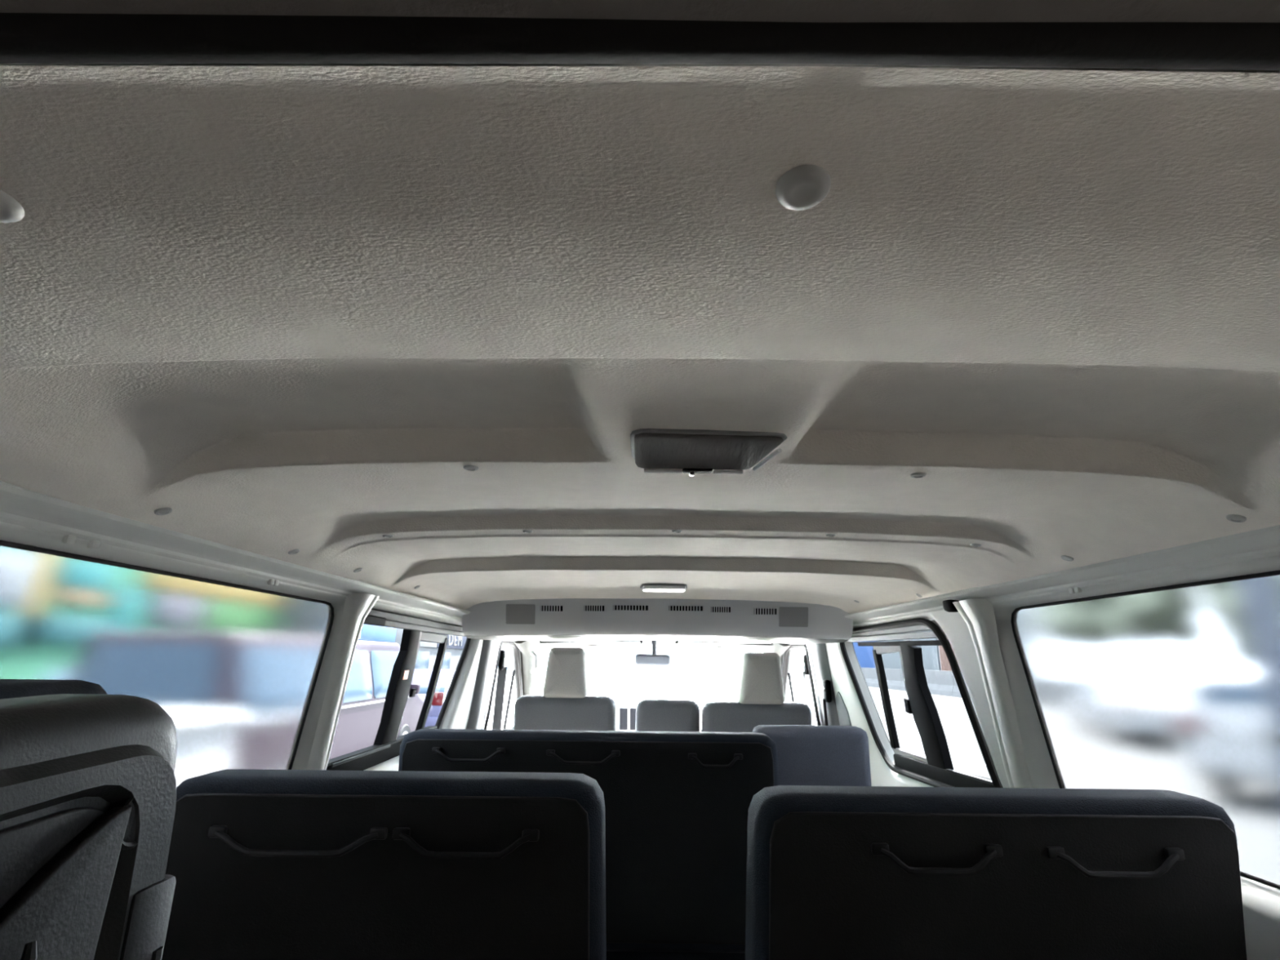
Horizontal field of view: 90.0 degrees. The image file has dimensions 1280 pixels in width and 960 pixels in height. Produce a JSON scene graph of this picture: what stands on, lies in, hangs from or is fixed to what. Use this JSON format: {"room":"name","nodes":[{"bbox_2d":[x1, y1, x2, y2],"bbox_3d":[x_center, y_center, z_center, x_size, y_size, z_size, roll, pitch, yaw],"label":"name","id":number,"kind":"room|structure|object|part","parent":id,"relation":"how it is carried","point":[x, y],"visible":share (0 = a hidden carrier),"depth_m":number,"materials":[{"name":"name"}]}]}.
{"room":"vehicle interior","nodes":[
{"label":"vehicle interior","id":0,"kind":"room"},
{"bbox_2d":[0,480,540,770],"bbox_3d":[-0.672,1.012,1.840,0.215,1.290,3.851,0,-16,1],"label":"wall","id":1,"kind":"structure","parent":0,"point":[27,517],"depth_m":1.25,"materials":[{"name":"white metal"}]},
{"bbox_2d":[0,539,333,786],"bbox_3d":[-0.730,0.322,0.858,0.066,0.432,1.188,1,-16,0],"label":"window","id":2,"kind":"structure","parent":1,"relation":"in","point":[235,668],"depth_m":1.00,"materials":[{"name":"clear glass"}]},
{"bbox_3d":[-0.628,0.265,1.505,0.059,0.028,2.800,1,-16,0],"label":"roof rail","id":3,"kind":"part","parent":1,"relation":"part of","materials":[{"name":"grey paint"}]},
{"bbox_3d":[-0.682,0.869,1.327,0.113,1.248,0.108,1,-16,0],"label":"pillar trim","id":4,"kind":"part","parent":1,"relation":"part of","materials":[{"name":"grey plastic"}]},
{"bbox_2d":[326,608,471,770],"bbox_3d":[-0.718,0.653,2.038,0.089,0.431,1.188,1,-16,0],"label":"window","id":5,"kind":"structure","parent":1,"relation":"in","point":[405,670],"depth_m":1.85,"materials":[{"name":"clear glass"}]},
{"bbox_3d":[-0.739,0.783,1.848,0.039,0.055,0.860,1,-16,0],"label":"sill frame","id":6,"kind":"part","parent":5,"relation":"part of","materials":[{"name":"black plastic"}]},
{"bbox_3d":[-0.702,0.527,2.143,0.020,0.033,0.330,1,-16,0],"label":"sash rail","id":7,"kind":"part","parent":5,"relation":"part of","materials":[{"name":"grey metal"}]},
{"bbox_3d":[-0.673,1.248,2.678,0.129,1.248,0.250,1,-16,0],"label":"pillar trim","id":8,"kind":"part","parent":1,"relation":"part of","materials":[{"name":"grey plastic"}]},
{"bbox_3d":[-0.670,1.383,3.117,0.116,1.264,1.156,-1,-16,5],"label":"door panel","id":9,"kind":"part","parent":1,"relation":"part of","materials":[{"name":"grey plastic"}]},
{"bbox_2d":[491,649,507,729],"bbox_3d":[-0.645,1.197,2.876,0.053,0.836,0.071,8,-17,-25],"label":"belt","id":10,"kind":"object","parent":1,"relation":"hanging from","point":[502,670],"visible":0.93,"depth_m":2.95,"materials":[{"name":"black fabric"}]},
{"bbox_2d":[484,640,522,729],"bbox_3d":[-0.652,1.053,3.245,0.117,0.520,0.777,-1,-16,6],"label":"door","id":11,"kind":"structure","parent":1,"relation":"in","point":[517,671],"depth_m":3.30,"materials":[{"name":"white plastic"}]},
{"bbox_2d":[530,650,537,675],"bbox_3d":[-0.534,0.919,3.220,0.034,0.116,0.059,8,-17,-26],"label":"handle","id":12,"kind":"object","parent":1,"relation":"attached to","point":[533,653],"visible":1,"depth_m":3.20,"materials":[{"name":"grey plastic"}]},
{"bbox_2d":[538,640,643,649],"bbox_3d":[-0.234,0.808,3.140,0.501,0.050,0.237,1,-16,0],"label":"sun visor","id":13,"kind":"object","parent":1,"relation":"attached to","point":[549,644],"visible":0.93,"depth_m":3.08,"materials":[{"name":"grey plastic"}]},
{"bbox_3d":[-0.234,0.763,3.035,0.470,0.010,0.010,1,-16,0],"label":"rod","id":14,"kind":"part","parent":13,"relation":"part of","materials":[{"name":"grey plastic"}]},
{"bbox_2d":[0,65,1279,613],"bbox_3d":[0.061,0.154,1.270,1.400,0.110,2.158,1,-16,0],"label":"ceiling","id":15,"kind":"structure","parent":0,"point":[409,330],"depth_m":0.39,"materials":[{"name":"fabric"}]},
{"bbox_2d":[462,598,853,639],"bbox_3d":[0.061,0.489,2.316,1.380,0.156,0.175,1,-16,0],"label":"air duct","id":16,"kind":"object","parent":15,"relation":"attached to","point":[660,617],"visible":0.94,"depth_m":2.31,"materials":[{"name":"grey plastic"}]},
{"bbox_2d":[506,604,535,624],"bbox_3d":[-0.431,0.485,2.312,0.105,0.069,0.028,1,-16,0],"label":"speaker grille","id":17,"kind":"object","parent":16,"relation":"attached to","point":[516,614],"depth_m":2.31,"materials":[{"name":"grey plastic"}]},
{"bbox_2d":[538,604,564,613],"bbox_3d":[-0.319,0.464,2.313,0.095,0.029,0.013,1,-16,0],"label":"vent","id":18,"kind":"object","parent":16,"relation":"attached to","point":[543,608],"depth_m":2.31,"materials":[{"name":"grey plastic"}]},
{"bbox_2d":[582,604,606,612],"bbox_3d":[-0.165,0.464,2.312,0.087,0.029,0.013,1,-16,0],"label":"vent","id":19,"kind":"object","parent":16,"relation":"attached to","point":[585,607],"depth_m":2.31,"materials":[{"name":"grey plastic"}]},
{"bbox_2d":[611,604,649,612],"bbox_3d":[-0.034,0.462,2.312,0.140,0.027,0.012,1,-16,0],"label":"vent","id":20,"kind":"object","parent":16,"relation":"attached to","point":[615,607],"depth_m":2.31,"materials":[{"name":"grey plastic"}]},
{"bbox_2d":[666,604,704,612],"bbox_3d":[0.165,0.464,2.311,0.136,0.027,0.012,1,-16,0],"label":"vent","id":21,"kind":"object","parent":16,"relation":"attached to","point":[670,607],"depth_m":2.31,"materials":[{"name":"grey plastic"}]},
{"bbox_2d":[709,605,732,613],"bbox_3d":[0.291,0.468,2.311,0.084,0.029,0.013,1,-16,0],"label":"vent","id":22,"kind":"object","parent":16,"relation":"attached to","point":[713,609],"depth_m":2.31,"materials":[{"name":"grey plastic"}]},
{"bbox_2d":[751,607,778,616],"bbox_3d":[0.452,0.475,2.310,0.095,0.031,0.013,1,-16,0],"label":"vent","id":23,"kind":"object","parent":16,"relation":"attached to","point":[756,611],"depth_m":2.31,"materials":[{"name":"grey plastic"}]},
{"bbox_2d":[778,606,808,626],"bbox_3d":[0.554,0.494,2.309,0.105,0.069,0.028,1,-16,0],"label":"speaker grille","id":24,"kind":"object","parent":16,"relation":"attached to","point":[788,616],"depth_m":2.30,"materials":[{"name":"grey plastic"}]},
{"bbox_2d":[640,583,687,592],"bbox_3d":[0.072,0.327,1.934,0.144,0.020,0.110,1,-16,0],"label":"recessed light","id":25,"kind":"object","parent":15,"relation":"in","point":[669,588],"visible":1,"depth_m":1.89,"materials":[{"name":"grey plastic"}]},
{"bbox_2d":[630,428,786,476],"bbox_3d":[0.069,-0.027,0.673,0.158,0.020,0.103,1,-16,0],"label":"recessed light","id":26,"kind":"object","parent":15,"relation":"in","point":[693,451],"visible":1,"depth_m":0.66,"materials":[{"name":"grey plastic"}]},
{"bbox_2d":[682,468,712,476],"bbox_3d":[0.064,-0.011,0.714,0.033,0.012,0.016,1,-16,0],"label":"switch","id":27,"kind":"object","parent":26,"relation":"attached to","point":[691,472],"depth_m":0.71,"materials":[{"name":"black plastic"}]},
{"bbox_2d":[0,63,1279,72],"bbox_3d":[0.061,0.277,1.740,1.590,0.194,3.300,1,-16,0],"label":"roof","id":28,"kind":"structure","parent":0,"point":[1,64],"depth_m":0.31,"materials":[{"name":"grey paint"}]},
{"bbox_2d":[763,524,1279,959],"bbox_3d":[0.781,1.026,1.835,0.215,1.290,3.851,1,-16,-1],"label":"wall","id":29,"kind":"structure","parent":0,"point":[976,624],"depth_m":1.38,"materials":[{"name":"grey paint"}]},
{"bbox_2d":[0,0,1279,71],"bbox_3d":[0.058,0.027,0.148,1.520,0.530,0.069,1,-16,0],"label":"trim","id":30,"kind":"structure","parent":29,"relation":"attached to","point":[1156,34],"depth_m":0.21,"materials":[{"name":"grey textured plastic"}]},
{"bbox_2d":[635,640,670,666],"bbox_3d":[0.064,0.863,3.204,0.176,0.136,0.071,1,-16,0],"label":"mirror","id":31,"kind":"object","parent":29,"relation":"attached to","point":[653,660],"visible":1,"depth_m":3.16,"materials":[{"name":"grey mirror"}]},
{"bbox_3d":[0.064,0.889,3.161,0.157,0.038,0.004,1,-16,0],"label":"glass","id":32,"kind":"part","parent":31,"relation":"part of","materials":[{"name":"grey mirror"}]},
{"bbox_3d":[0.071,0.844,3.215,0.032,0.094,0.060,1,-16,0],"label":"stem","id":33,"kind":"part","parent":31,"relation":"part of","materials":[{"name":"grey plastic"}]},
{"bbox_2d":[465,634,848,644],"bbox_3d":[0.061,0.703,2.825,1.400,0.033,1.020,1,-16,0],"label":"trim","id":34,"kind":"structure","parent":29,"relation":"attached to","point":[495,637],"depth_m":2.42,"materials":[{"name":"grey plastic"}]},
{"bbox_2d":[674,640,773,652],"bbox_3d":[0.401,0.815,3.138,0.471,0.050,0.237,1,-16,0],"label":"sun visor","id":35,"kind":"object","parent":29,"relation":"attached to","point":[681,645],"visible":0.91,"depth_m":3.09,"materials":[{"name":"grey plastic"}]},
{"bbox_3d":[0.401,0.769,3.033,0.440,0.010,0.010,1,-16,0],"label":"rod","id":36,"kind":"part","parent":35,"relation":"part of","materials":[{"name":"grey plastic"}]},
{"bbox_2d":[782,643,821,725],"bbox_3d":[0.771,1.066,3.240,0.118,0.520,0.778,2,-16,-6],"label":"door","id":37,"kind":"structure","parent":29,"relation":"in","point":[785,674],"depth_m":3.27,"materials":[{"name":"white plastic"}]},
{"bbox_2d":[802,654,814,725],"bbox_3d":[0.775,1.212,2.870,0.038,0.830,0.073,-9,-18,30],"label":"belt","id":38,"kind":"object","parent":29,"relation":"hanging from","point":[807,691],"visible":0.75,"depth_m":2.94,"materials":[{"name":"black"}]},
{"bbox_3d":[0.780,1.397,3.112,0.116,1.264,1.156,2,-16,-5],"label":"door panel","id":39,"kind":"part","parent":29,"relation":"part of","materials":[{"name":"grey plastic"}]},
{"bbox_3d":[0.783,1.262,2.673,0.129,1.248,0.250,1,-16,0],"label":"pillar trim","id":40,"kind":"part","parent":29,"relation":"part of","materials":[{"name":"grey plastic"}]},
{"bbox_2d":[822,680,831,725],"bbox_3d":[0.771,1.190,2.595,0.045,0.726,0.050,1,-16,0],"label":"belt","id":41,"kind":"object","parent":29,"relation":"attached to","point":[826,683],"visible":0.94,"depth_m":2.66,"materials":[{"name":"black fabric"}]},
{"bbox_2d":[839,617,1003,787],"bbox_3d":[0.830,0.687,1.996,0.106,0.480,1.001,1,-16,0],"label":"window","id":42,"kind":"structure","parent":29,"relation":"in","point":[912,673],"depth_m":1.88,"materials":[{"name":"clear glass"}]},
{"bbox_3d":[0.824,0.549,2.096,0.020,0.040,0.296,1,-16,0],"label":"sash rail","id":43,"kind":"part","parent":42,"relation":"part of","materials":[{"name":"grey plastic"}]},
{"bbox_3d":[0.863,0.870,1.999,0.021,0.034,0.320,1,-16,0],"label":"sash rail","id":44,"kind":"part","parent":42,"relation":"part of","materials":[{"name":"grey plastic"}]},
{"bbox_3d":[0.857,0.834,1.806,0.038,0.075,0.672,1,-16,0],"label":"sill frame","id":45,"kind":"part","parent":42,"relation":"part of","materials":[{"name":"black plastic"}]},
{"bbox_3d":[0.791,0.881,1.315,0.113,1.248,0.124,1,-16,0],"label":"pillar trim","id":46,"kind":"part","parent":29,"relation":"part of","materials":[{"name":"grey plastic"}]},
{"bbox_3d":[0.749,0.279,1.500,0.059,0.028,2.800,1,-16,0],"label":"roof rail","id":47,"kind":"part","parent":29,"relation":"part of","materials":[{"name":"grey paint"}]},
{"bbox_2d":[1010,569,1279,890],"bbox_3d":[0.846,0.331,0.830,0.066,0.432,1.142,1,-16,0],"label":"window","id":48,"kind":"structure","parent":29,"relation":"in","point":[1176,687],"depth_m":1.01,"materials":[{"name":"clear glass"}]},
{"bbox_3d":[0.048,1.657,1.613,1.600,0.060,3.800,1,-16,0],"label":"floor","id":49,"kind":"structure","parent":0,"visible":0},
{"bbox_2d":[0,679,177,959],"bbox_3d":[-0.430,0.598,0.019,0.294,1.109,0.804,1,-16,0],"label":"seat","id":50,"kind":"object","parent":49,"relation":"on","point":[88,782],"visible":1,"depth_m":0.34,"materials":[{"name":"black plastic"}]},
{"bbox_3d":[-0.285,0.237,0.288,0.007,0.045,0.017,1,-16,0],"label":"release lever","id":51,"kind":"part","parent":50,"relation":"part of","materials":[{"name":"black plastic"}]},
{"bbox_2d":[0,679,107,698],"bbox_3d":[-0.506,0.405,0.074,0.128,0.709,0.800,1,-16,0],"label":"cushion","id":52,"kind":"object","parent":50,"relation":"on","point":[9,688],"depth_m":0.49,"materials":[{"name":"grey fabric"}]},
{"bbox_3d":[-0.297,0.387,0.017,0.010,0.577,0.561,1,-16,0],"label":"recess panel","id":53,"kind":"part","parent":50,"relation":"part of","materials":[{"name":"black plastic"}]},
{"bbox_2d":[161,768,606,959],"bbox_3d":[-0.352,0.950,1.014,0.614,0.970,0.617,1,-16,0],"label":"seat","id":54,"kind":"object","parent":49,"relation":"on","point":[265,864],"visible":0.98,"depth_m":0.84,"materials":[{"name":"grey fabric"}]},
{"bbox_3d":[-0.556,0.463,0.842,0.022,0.014,0.009,1,-16,0],"label":"handle mount","id":55,"kind":"part","parent":54,"relation":"part of","materials":[{"name":"black plastic"}]},
{"bbox_3d":[-0.450,0.474,0.834,0.215,0.030,0.013,1,-16,0],"label":"grip handle","id":56,"kind":"part","parent":54,"relation":"part of","materials":[{"name":"black plastic"}]},
{"bbox_3d":[-0.344,0.465,0.842,0.022,0.014,0.009,1,-16,0],"label":"handle mount","id":57,"kind":"part","parent":54,"relation":"part of","materials":[{"name":"black plastic"}]},
{"bbox_3d":[-0.314,0.465,0.842,0.022,0.014,0.009,1,-16,0],"label":"handle mount","id":58,"kind":"part","parent":54,"relation":"part of","materials":[{"name":"black plastic"}]},
{"bbox_3d":[-0.229,0.476,0.833,0.174,0.030,0.013,1,-16,0],"label":"grip handle","id":59,"kind":"part","parent":54,"relation":"part of","materials":[{"name":"black plastic"}]},
{"bbox_3d":[-0.144,0.467,0.841,0.022,0.014,0.009,1,-16,0],"label":"handle mount","id":60,"kind":"part","parent":54,"relation":"part of","materials":[{"name":"black plastic"}]},
{"bbox_2d":[513,647,616,730],"bbox_3d":[-0.335,1.392,2.974,0.458,1.177,0.633,1,-16,0],"label":"seat","id":61,"kind":"object","parent":49,"relation":"on","point":[564,704],"visible":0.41,"depth_m":2.80,"materials":[{"name":"grey fabric"}]},
{"bbox_3d":[-0.335,1.265,2.843,0.458,0.590,0.240,1,-16,0],"label":"backrest","id":62,"kind":"part","parent":61,"relation":"part of","materials":[{"name":"grey fabric"}]},
{"bbox_2d":[398,728,777,959],"bbox_3d":[-0.141,1.200,1.842,1.025,0.940,0.615,1,-16,0],"label":"seat","id":63,"kind":"object","parent":49,"relation":"on","point":[677,803],"visible":0.54,"depth_m":1.66,"materials":[{"name":"grey fabric"}]},
{"bbox_3d":[-0.532,0.706,1.674,0.022,0.014,0.009,1,-16,0],"label":"handle mount","id":64,"kind":"part","parent":63,"relation":"part of","materials":[{"name":"black plastic"}]},
{"bbox_3d":[-0.448,0.717,1.665,0.173,0.030,0.013,1,-16,0],"label":"grip handle","id":65,"kind":"part","parent":63,"relation":"part of","materials":[{"name":"black plastic"}]},
{"bbox_3d":[-0.363,0.708,1.673,0.022,0.014,0.009,1,-16,0],"label":"handle mount","id":66,"kind":"part","parent":63,"relation":"part of","materials":[{"name":"black plastic"}]},
{"bbox_3d":[-0.233,0.712,1.672,0.022,0.014,0.009,1,-16,0],"label":"handle mount","id":67,"kind":"part","parent":63,"relation":"part of","materials":[{"name":"black plastic"}]},
{"bbox_3d":[-0.148,0.723,1.664,0.174,0.030,0.013,1,-16,0],"label":"grip handle","id":68,"kind":"part","parent":63,"relation":"part of","materials":[{"name":"black plastic"}]},
{"bbox_3d":[-0.063,0.714,1.672,0.022,0.014,0.009,1,-16,0],"label":"handle mount","id":69,"kind":"part","parent":63,"relation":"part of","materials":[{"name":"black plastic"}]},
{"bbox_2d":[605,951,745,959],"bbox_3d":[-0.169,1.321,1.884,0.948,0.138,0.470,1,-16,0],"label":"cushion","id":70,"kind":"object","parent":63,"relation":"on","point":[611,955],"depth_m":1.66,"materials":[{"name":"grey fabric"}]},
{"bbox_3d":[0.137,0.721,1.671,0.022,0.014,0.009,1,-16,0],"label":"handle mount","id":71,"kind":"part","parent":63,"relation":"part of","materials":[{"name":"black plastic"}]},
{"bbox_3d":[0.197,0.732,1.662,0.125,0.029,0.013,1,-16,0],"label":"grip handle","id":72,"kind":"part","parent":63,"relation":"part of","materials":[{"name":"black plastic"}]},
{"bbox_3d":[0.257,0.722,1.670,0.022,0.014,0.009,1,-16,0],"label":"handle mount","id":73,"kind":"part","parent":63,"relation":"part of","materials":[{"name":"black plastic"}]},
{"bbox_2d":[616,702,701,731],"bbox_3d":[0.054,1.645,3.367,1.240,0.910,0.466,1,-16,0],"label":"dashboard","id":74,"kind":"object","parent":49,"relation":"on","point":[626,711],"visible":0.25,"depth_m":3.25,"materials":[{"name":"grey plastic"}]},
{"bbox_2d":[619,707,627,729],"bbox_3d":[-0.084,1.215,3.255,0.042,0.105,0.017,1,-16,0],"label":"vent","id":75,"kind":"object","parent":74,"relation":"attached to","point":[623,711],"depth_m":3.25,"materials":[{"name":"black plastic"}]},
{"bbox_2d":[630,707,635,729],"bbox_3d":[-0.032,1.215,3.254,0.038,0.105,0.017,1,-16,0],"label":"vent","id":76,"kind":"object","parent":74,"relation":"attached to","point":[633,710],"depth_m":3.25,"materials":[{"name":"black plastic"}]},
{"bbox_2d":[635,698,700,731],"bbox_3d":[0.120,1.509,2.969,0.292,0.958,0.595,1,-16,0],"label":"seat","id":77,"kind":"object","parent":49,"relation":"on","point":[651,714],"visible":0.09,"depth_m":2.80,"materials":[{"name":"grey fabric"}]},
{"bbox_2d":[701,652,811,732],"bbox_3d":[0.513,1.405,2.968,0.488,1.165,0.629,1,-16,0],"label":"seat","id":78,"kind":"object","parent":49,"relation":"on","point":[760,695],"visible":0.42,"depth_m":2.79,"materials":[{"name":"grey fabric"}]},
{"bbox_3d":[0.513,1.282,2.835,0.488,0.572,0.236,1,-16,0],"label":"backrest","id":79,"kind":"part","parent":78,"relation":"part of","materials":[{"name":"grey fabric"}]},
{"bbox_2d":[751,724,871,786],"bbox_3d":[0.491,1.241,1.976,0.377,0.946,0.565,1,-16,0],"label":"seat","id":80,"kind":"object","parent":49,"relation":"on","point":[807,754],"visible":0.06,"depth_m":1.82,"materials":[{"name":"fabric"}]},
{"bbox_2d":[745,785,1247,959],"bbox_3d":[0.469,0.961,0.998,0.660,0.958,0.615,1,-16,0],"label":"seat","id":81,"kind":"object","parent":49,"relation":"on","point":[834,873],"visible":1,"depth_m":0.83,"materials":[{"name":"grey fabric"}]},
{"bbox_3d":[0.310,0.477,0.827,0.022,0.014,0.009,1,-16,0],"label":"handle mount","id":82,"kind":"part","parent":81,"relation":"part of","materials":[{"name":"black plastic"}]},
{"bbox_3d":[0.383,0.488,0.818,0.150,0.030,0.013,1,-16,0],"label":"grip handle","id":83,"kind":"part","parent":81,"relation":"part of","materials":[{"name":"black plastic"}]},
{"bbox_3d":[0.456,0.478,0.826,0.022,0.014,0.009,1,-16,0],"label":"handle mount","id":84,"kind":"part","parent":81,"relation":"part of","materials":[{"name":"black plastic"}]},
{"bbox_3d":[0.536,0.481,0.826,0.022,0.014,0.009,1,-16,0],"label":"handle mount","id":85,"kind":"part","parent":81,"relation":"part of","materials":[{"name":"black plastic"}]},
{"bbox_3d":[0.613,0.492,0.817,0.157,0.030,0.013,1,-16,0],"label":"grip handle","id":86,"kind":"part","parent":81,"relation":"part of","materials":[{"name":"black plastic"}]},
{"bbox_3d":[0.689,0.482,0.825,0.022,0.014,0.009,1,-16,0],"label":"handle mount","id":87,"kind":"part","parent":81,"relation":"part of","materials":[{"name":"black plastic"}]},
{"label":"outside","id":88,"kind":"structure","parent":0,"visible":0},
{"bbox_2d":[493,671,817,725],"bbox_3d":[0.075,15.849,50.081,120.000,0.001,155.000,1,-16,0],"label":"road","id":89,"kind":"structure","parent":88,"point":[719,686],"depth_m":46.70,"materials":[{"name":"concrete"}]},
{"bbox_2d":[487,698,515,729],"bbox_3d":[-6.374,5.799,14.476,8.150,0.010,29.000,1,-16,0],"label":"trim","id":90,"kind":"structure","parent":89,"relation":"on","point":[511,711],"depth_m":20.34,"materials":[{"name":"white"}]},
{"bbox_2d":[495,644,515,684],"bbox_3d":[-12.874,10.611,42.990,6.050,6.000,35.500,1,-16,0],"label":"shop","id":91,"kind":"structure","parent":89,"relation":"on","point":[508,663],"depth_m":48.64,"materials":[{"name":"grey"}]},
{"bbox_2d":[539,645,746,673],"bbox_3d":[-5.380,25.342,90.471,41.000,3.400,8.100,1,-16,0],"label":"windshield","id":92,"kind":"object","parent":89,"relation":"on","point":[682,661],"visible":0.4,"depth_m":86.54},
{"bbox_2d":[595,672,718,724],"bbox_3d":[0.621,14.175,44.111,5.700,0.010,83.400,1,-16,0],"label":"pavement","id":93,"kind":"structure","parent":89,"relation":"on","point":[628,686],"depth_m":37.94,"materials":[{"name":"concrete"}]},
{"bbox_2d":[788,665,804,678],"bbox_3d":[17.080,14.923,48.548,0.500,1.300,93.570,1,-16,0],"label":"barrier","id":94,"kind":"object","parent":89,"relation":"on","point":[796,671],"visible":0.08,"depth_m":69.34,"materials":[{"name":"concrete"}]}
]}

